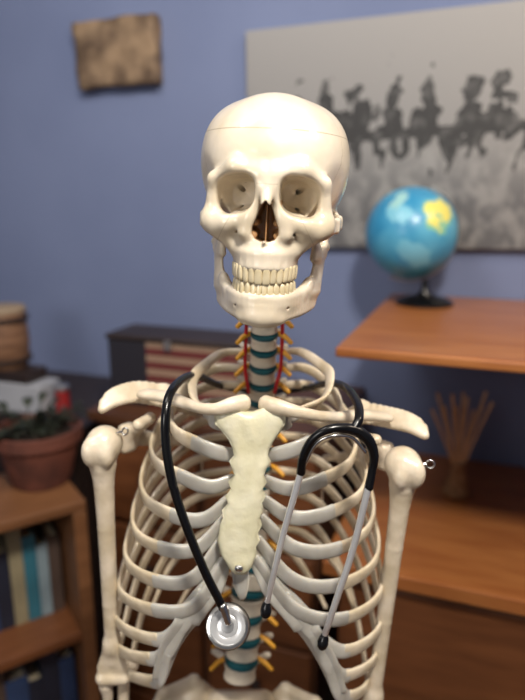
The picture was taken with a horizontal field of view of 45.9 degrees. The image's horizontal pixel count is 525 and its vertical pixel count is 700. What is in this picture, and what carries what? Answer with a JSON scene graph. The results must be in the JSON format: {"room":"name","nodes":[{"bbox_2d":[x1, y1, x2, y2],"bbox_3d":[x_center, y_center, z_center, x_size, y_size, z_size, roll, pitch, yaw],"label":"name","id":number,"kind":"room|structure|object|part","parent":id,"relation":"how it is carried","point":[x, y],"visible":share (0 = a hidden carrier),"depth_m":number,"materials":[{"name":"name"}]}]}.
{"room":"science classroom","nodes":[
{"label":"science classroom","id":0,"kind":"room"},
{"bbox_2d":[0,0,524,492],"bbox_3d":[0.330,-0.184,1.565,4.000,2.600,0.100,5,15,19],"label":"wall","id":1,"kind":"structure","parent":0,"point":[103,193],"depth_m":1.68,"materials":[{"name":"blue paint"}]},
{"bbox_2d":[71,13,162,91],"bbox_3d":[-0.376,-0.768,1.603,0.247,0.166,0.036,4,15,20],"label":"picture","id":2,"kind":"object","parent":1,"relation":"attached to","point":[123,50],"visible":1,"depth_m":1.59},
{"bbox_2d":[246,0,524,249],"bbox_3d":[0.436,-0.484,1.383,1.000,0.510,0.021,4,15,20],"label":"print","id":3,"kind":"object","parent":1,"relation":"attached to","point":[428,99],"visible":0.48,"depth_m":1.39},
{"bbox_3d":[-0.237,1.503,0.380,4.200,0.100,3.416,5,15,19],"label":"floor","id":4,"kind":"structure","parent":0,"visible":0},
{"bbox_2d":[0,472,100,699],"bbox_3d":[-0.775,0.776,1.230,0.850,0.900,0.230,-9,17,-33],"label":"bookcase","id":5,"kind":"object","parent":4,"relation":"on","point":[73,626],"visible":0.44,"depth_m":1.30,"materials":[{"name":"brown wood"}]},
{"bbox_2d":[0,672,5,699],"bbox_3d":[-0.591,0.777,1.369,0.030,0.249,0.128,-9,17,-33],"label":"book","id":6,"kind":"object","parent":5,"relation":"on","point":[2,685],"visible":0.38,"depth_m":1.30,"materials":[{"name":"paper"}]},
{"bbox_2d":[0,537,15,630],"bbox_3d":[-0.575,0.497,1.351,0.029,0.181,0.114,-9,17,-33],"label":"book","id":7,"kind":"object","parent":5,"relation":"on","point":[7,617],"visible":1,"depth_m":1.31,"materials":[{"name":"paper"}]},
{"bbox_2d":[0,528,28,625],"bbox_3d":[-0.549,0.473,1.359,0.028,0.225,0.108,-9,17,-33],"label":"book","id":8,"kind":"object","parent":5,"relation":"on","point":[11,539],"visible":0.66,"depth_m":1.31,"materials":[{"name":"paper"}]},
{"bbox_2d":[3,664,29,699],"bbox_3d":[-0.558,0.790,1.394,0.045,0.212,0.126,-9,17,-33],"label":"book","id":9,"kind":"object","parent":5,"relation":"on","point":[15,678],"visible":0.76,"depth_m":1.33,"materials":[{"name":"paper"}]},
{"bbox_2d":[20,526,41,620],"bbox_3d":[-0.527,0.481,1.379,0.026,0.199,0.112,-9,17,-33],"label":"book","id":10,"kind":"object","parent":5,"relation":"on","point":[27,536],"visible":0.7,"depth_m":1.33,"materials":[{"name":"paper"}]},
{"bbox_2d":[23,659,43,699],"bbox_3d":[-0.526,0.795,1.415,0.028,0.193,0.123,-9,17,-33],"label":"book","id":11,"kind":"object","parent":5,"relation":"on","point":[35,683],"visible":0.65,"depth_m":1.35,"materials":[{"name":"paper"}]},
{"bbox_2d":[28,524,52,615],"bbox_3d":[-0.507,0.490,1.397,0.023,0.172,0.114,-9,17,-33],"label":"book","id":12,"kind":"object","parent":5,"relation":"on","point":[40,543],"visible":0.64,"depth_m":1.35,"materials":[{"name":"paper"}]},
{"bbox_3d":[-0.774,0.641,1.194,0.794,0.022,0.219,-9,17,-33],"label":"shelf","id":13,"kind":"part","parent":5,"relation":"part of","materials":[{"name":"brown wood"}]},
{"bbox_2d":[0,392,91,491],"bbox_3d":[-0.483,0.196,1.330,0.202,0.176,0.207,0,14,0],"label":"potted plant","id":14,"kind":"object","parent":5,"relation":"on","point":[38,449],"visible":1,"depth_m":1.28,"materials":[{"name":"green plant"}]},
{"bbox_2d":[34,650,61,699],"bbox_3d":[-0.500,0.763,1.428,0.036,0.248,0.127,-9,17,-33],"label":"book","id":15,"kind":"object","parent":5,"relation":"on","point":[48,664],"visible":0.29,"depth_m":1.36,"materials":[{"name":"paper"}]},
{"bbox_2d":[35,520,64,611],"bbox_3d":[-0.487,0.480,1.410,0.025,0.187,0.117,-9,17,-33],"label":"book","id":16,"kind":"object","parent":5,"relation":"on","point":[50,535],"visible":0.64,"depth_m":1.36,"materials":[{"name":"paper"}]},
{"bbox_2d":[57,646,76,699],"bbox_3d":[-0.469,0.774,1.450,0.032,0.217,0.123,-9,17,-33],"label":"book","id":17,"kind":"object","parent":5,"relation":"on","point":[65,655],"visible":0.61,"depth_m":1.39,"materials":[{"name":"paper"}]},
{"bbox_3d":[-0.434,0.731,1.455,0.028,0.878,0.230,-9,17,-33],"label":"panel","id":18,"kind":"part","parent":5,"relation":"part of","materials":[{"name":"brown wood"}]},
{"bbox_2d":[0,370,116,699],"bbox_3d":[-0.649,0.571,1.844,0.620,0.940,0.398,5,15,19],"label":"base cabinet","id":19,"kind":"object","parent":4,"relation":"on","point":[89,389],"visible":0.16,"depth_m":1.59,"materials":[{"name":"brown wood"}]},
{"bbox_2d":[0,377,59,413],"bbox_3d":[-0.609,0.111,1.591,0.160,0.075,0.080,5,15,19],"label":"storage box","id":20,"kind":"object","parent":19,"relation":"on","point":[13,394],"visible":0.5,"depth_m":1.55,"materials":[{"name":"white"}]},
{"bbox_2d":[0,364,46,384],"bbox_3d":[-0.625,0.059,1.583,0.123,0.030,0.076,5,15,19],"label":"book","id":21,"kind":"object","parent":20,"relation":"on","point":[31,373],"visible":0.86,"depth_m":1.55,"materials":[{"name":"brown paper"}]},
{"bbox_2d":[0,303,32,370],"bbox_3d":[-0.660,-0.035,1.579,0.130,0.155,0.130,0,14,0],"label":"drum","id":22,"kind":"object","parent":21,"relation":"on","point":[15,353],"visible":1,"depth_m":1.54,"materials":[{"name":"brown wood"}]},
{"bbox_3d":[-0.579,0.628,1.635,0.280,0.870,0.018,5,15,19],"label":"door","id":23,"kind":"part","parent":19,"relation":"part of","materials":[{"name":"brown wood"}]},
{"bbox_2d":[54,383,70,411],"bbox_3d":[-0.504,0.121,1.565,0.038,0.068,0.038,0,14,0],"label":"tin","id":24,"kind":"object","parent":19,"relation":"on","point":[62,391],"visible":0.84,"depth_m":1.55,"materials":[{"name":"red paint"}]},
{"bbox_3d":[-0.504,0.093,1.558,0.038,0.011,0.038,0,14,0],"label":"lid","id":25,"kind":"part","parent":24,"relation":"part of","materials":[{"name":"metal"}]},
{"bbox_2d":[87,378,364,699],"bbox_3d":[-0.074,0.600,1.625,0.570,0.990,0.417,5,15,19],"label":"sideboard","id":26,"kind":"object","parent":4,"relation":"on","point":[292,661],"visible":0.3,"depth_m":1.43,"materials":[{"name":"brown wood"}]},
{"bbox_3d":[-0.261,0.983,1.598,0.250,0.220,0.018,5,15,19],"label":"drawer","id":27,"kind":"part","parent":26,"relation":"part of","materials":[{"name":"brown wood"}]},
{"bbox_3d":[-0.269,0.522,1.462,0.026,0.026,0.023,5,15,19],"label":"drawer knob","id":28,"kind":"part","parent":26,"relation":"part of","materials":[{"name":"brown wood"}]},
{"bbox_3d":[-0.261,0.526,1.484,0.250,0.220,0.018,5,15,19],"label":"drawer","id":29,"kind":"part","parent":26,"relation":"part of","materials":[{"name":"brown wood"}]},
{"bbox_3d":[-0.261,0.298,1.428,0.250,0.220,0.018,5,15,19],"label":"drawer","id":30,"kind":"part","parent":26,"relation":"part of","materials":[{"name":"brown wood"}]},
{"bbox_3d":[-0.261,0.754,1.541,0.250,0.220,0.018,5,15,19],"label":"drawer","id":31,"kind":"part","parent":26,"relation":"part of","materials":[{"name":"brown wood"}]},
{"bbox_2d":[105,324,251,407],"bbox_3d":[-0.191,0.043,1.463,0.334,0.168,0.135,5,15,19],"label":"trunk","id":32,"kind":"object","parent":26,"relation":"on","point":[137,352],"visible":0.66,"depth_m":1.42,"materials":[{"name":"brown wood"}]},
{"bbox_3d":[-0.190,-0.033,1.446,0.334,0.012,0.130,5,15,19],"label":"lid","id":33,"kind":"part","parent":32,"relation":"part of","materials":[{"name":"brown wood"}]},
{"bbox_3d":[-0.015,0.772,1.430,0.026,0.026,0.023,5,15,19],"label":"drawer knob","id":34,"kind":"part","parent":26,"relation":"part of","materials":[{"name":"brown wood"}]},
{"bbox_3d":[-0.008,0.549,1.395,0.250,0.220,0.018,5,15,19],"label":"drawer","id":35,"kind":"part","parent":26,"relation":"part of","materials":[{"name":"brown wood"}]},
{"bbox_3d":[-0.008,0.777,1.452,0.250,0.220,0.018,5,15,19],"label":"drawer","id":36,"kind":"part","parent":26,"relation":"part of","materials":[{"name":"brown wood"}]},
{"bbox_3d":[-0.008,0.321,1.338,0.250,0.220,0.018,5,15,19],"label":"drawer","id":37,"kind":"part","parent":26,"relation":"part of","materials":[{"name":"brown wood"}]},
{"bbox_2d":[81,92,434,699],"bbox_3d":[-0.024,0.503,0.883,0.432,1.597,0.397,0,14,0],"label":"skeleton","id":38,"kind":"object","parent":4,"relation":"on","point":[275,166],"visible":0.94,"depth_m":0.68,"materials":[{"name":"plastic"}]},
{"bbox_2d":[160,372,378,650],"bbox_3d":[0.007,0.149,0.743,0.214,0.277,0.279,0,14,0],"label":"stethoscope","id":39,"kind":"object","parent":38,"relation":"hanging from","point":[227,623],"visible":0.96,"depth_m":0.62,"materials":[{"name":"black rubber"}]},
{"bbox_3d":[-0.038,0.273,0.641,0.013,0.026,0.009,0,14,0],"label":"chestpiece stem","id":40,"kind":"part","parent":39,"relation":"part of","materials":[{"name":"metal"}]},
{"bbox_2d":[322,453,524,699],"bbox_3d":[0.719,0.770,1.294,1.100,0.840,0.556,5,15,19],"label":"desk","id":41,"kind":"object","parent":4,"relation":"on","point":[457,632],"visible":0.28,"depth_m":1.12,"materials":[{"name":"brown wood"}]},
{"bbox_2d":[335,294,524,372],"bbox_3d":[0.616,0.161,1.161,0.850,0.407,0.593,5,15,19],"label":"shelf","id":42,"kind":"object","parent":41,"relation":"on","point":[473,333],"visible":1,"depth_m":1.05,"materials":[{"name":"brown wood"}]},
{"bbox_2d":[365,186,459,308],"bbox_3d":[0.323,-0.224,1.341,0.202,0.251,0.194,0,14,0],"label":"globe","id":43,"kind":"object","parent":42,"relation":"on","point":[411,232],"visible":1,"depth_m":1.27,"materials":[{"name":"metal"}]},
{"bbox_3d":[0.351,-0.248,1.335,0.147,0.201,0.005,0,14,0],"label":"meridian arm","id":44,"kind":"part","parent":43,"relation":"part of","materials":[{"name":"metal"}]},
{"bbox_3d":[0.375,0.811,1.159,0.490,0.765,0.016,5,15,19],"label":"panel","id":45,"kind":"part","parent":41,"relation":"part of","materials":[{"name":"brown wood"}]},
{"bbox_2d":[431,391,493,498],"bbox_3d":[0.427,0.203,1.346,0.136,0.235,0.060,0,14,0],"label":"reed diffuser","id":46,"kind":"object","parent":41,"relation":"on","point":[456,486],"visible":1,"depth_m":1.34,"materials":[{"name":"brown wood"}]}
]}

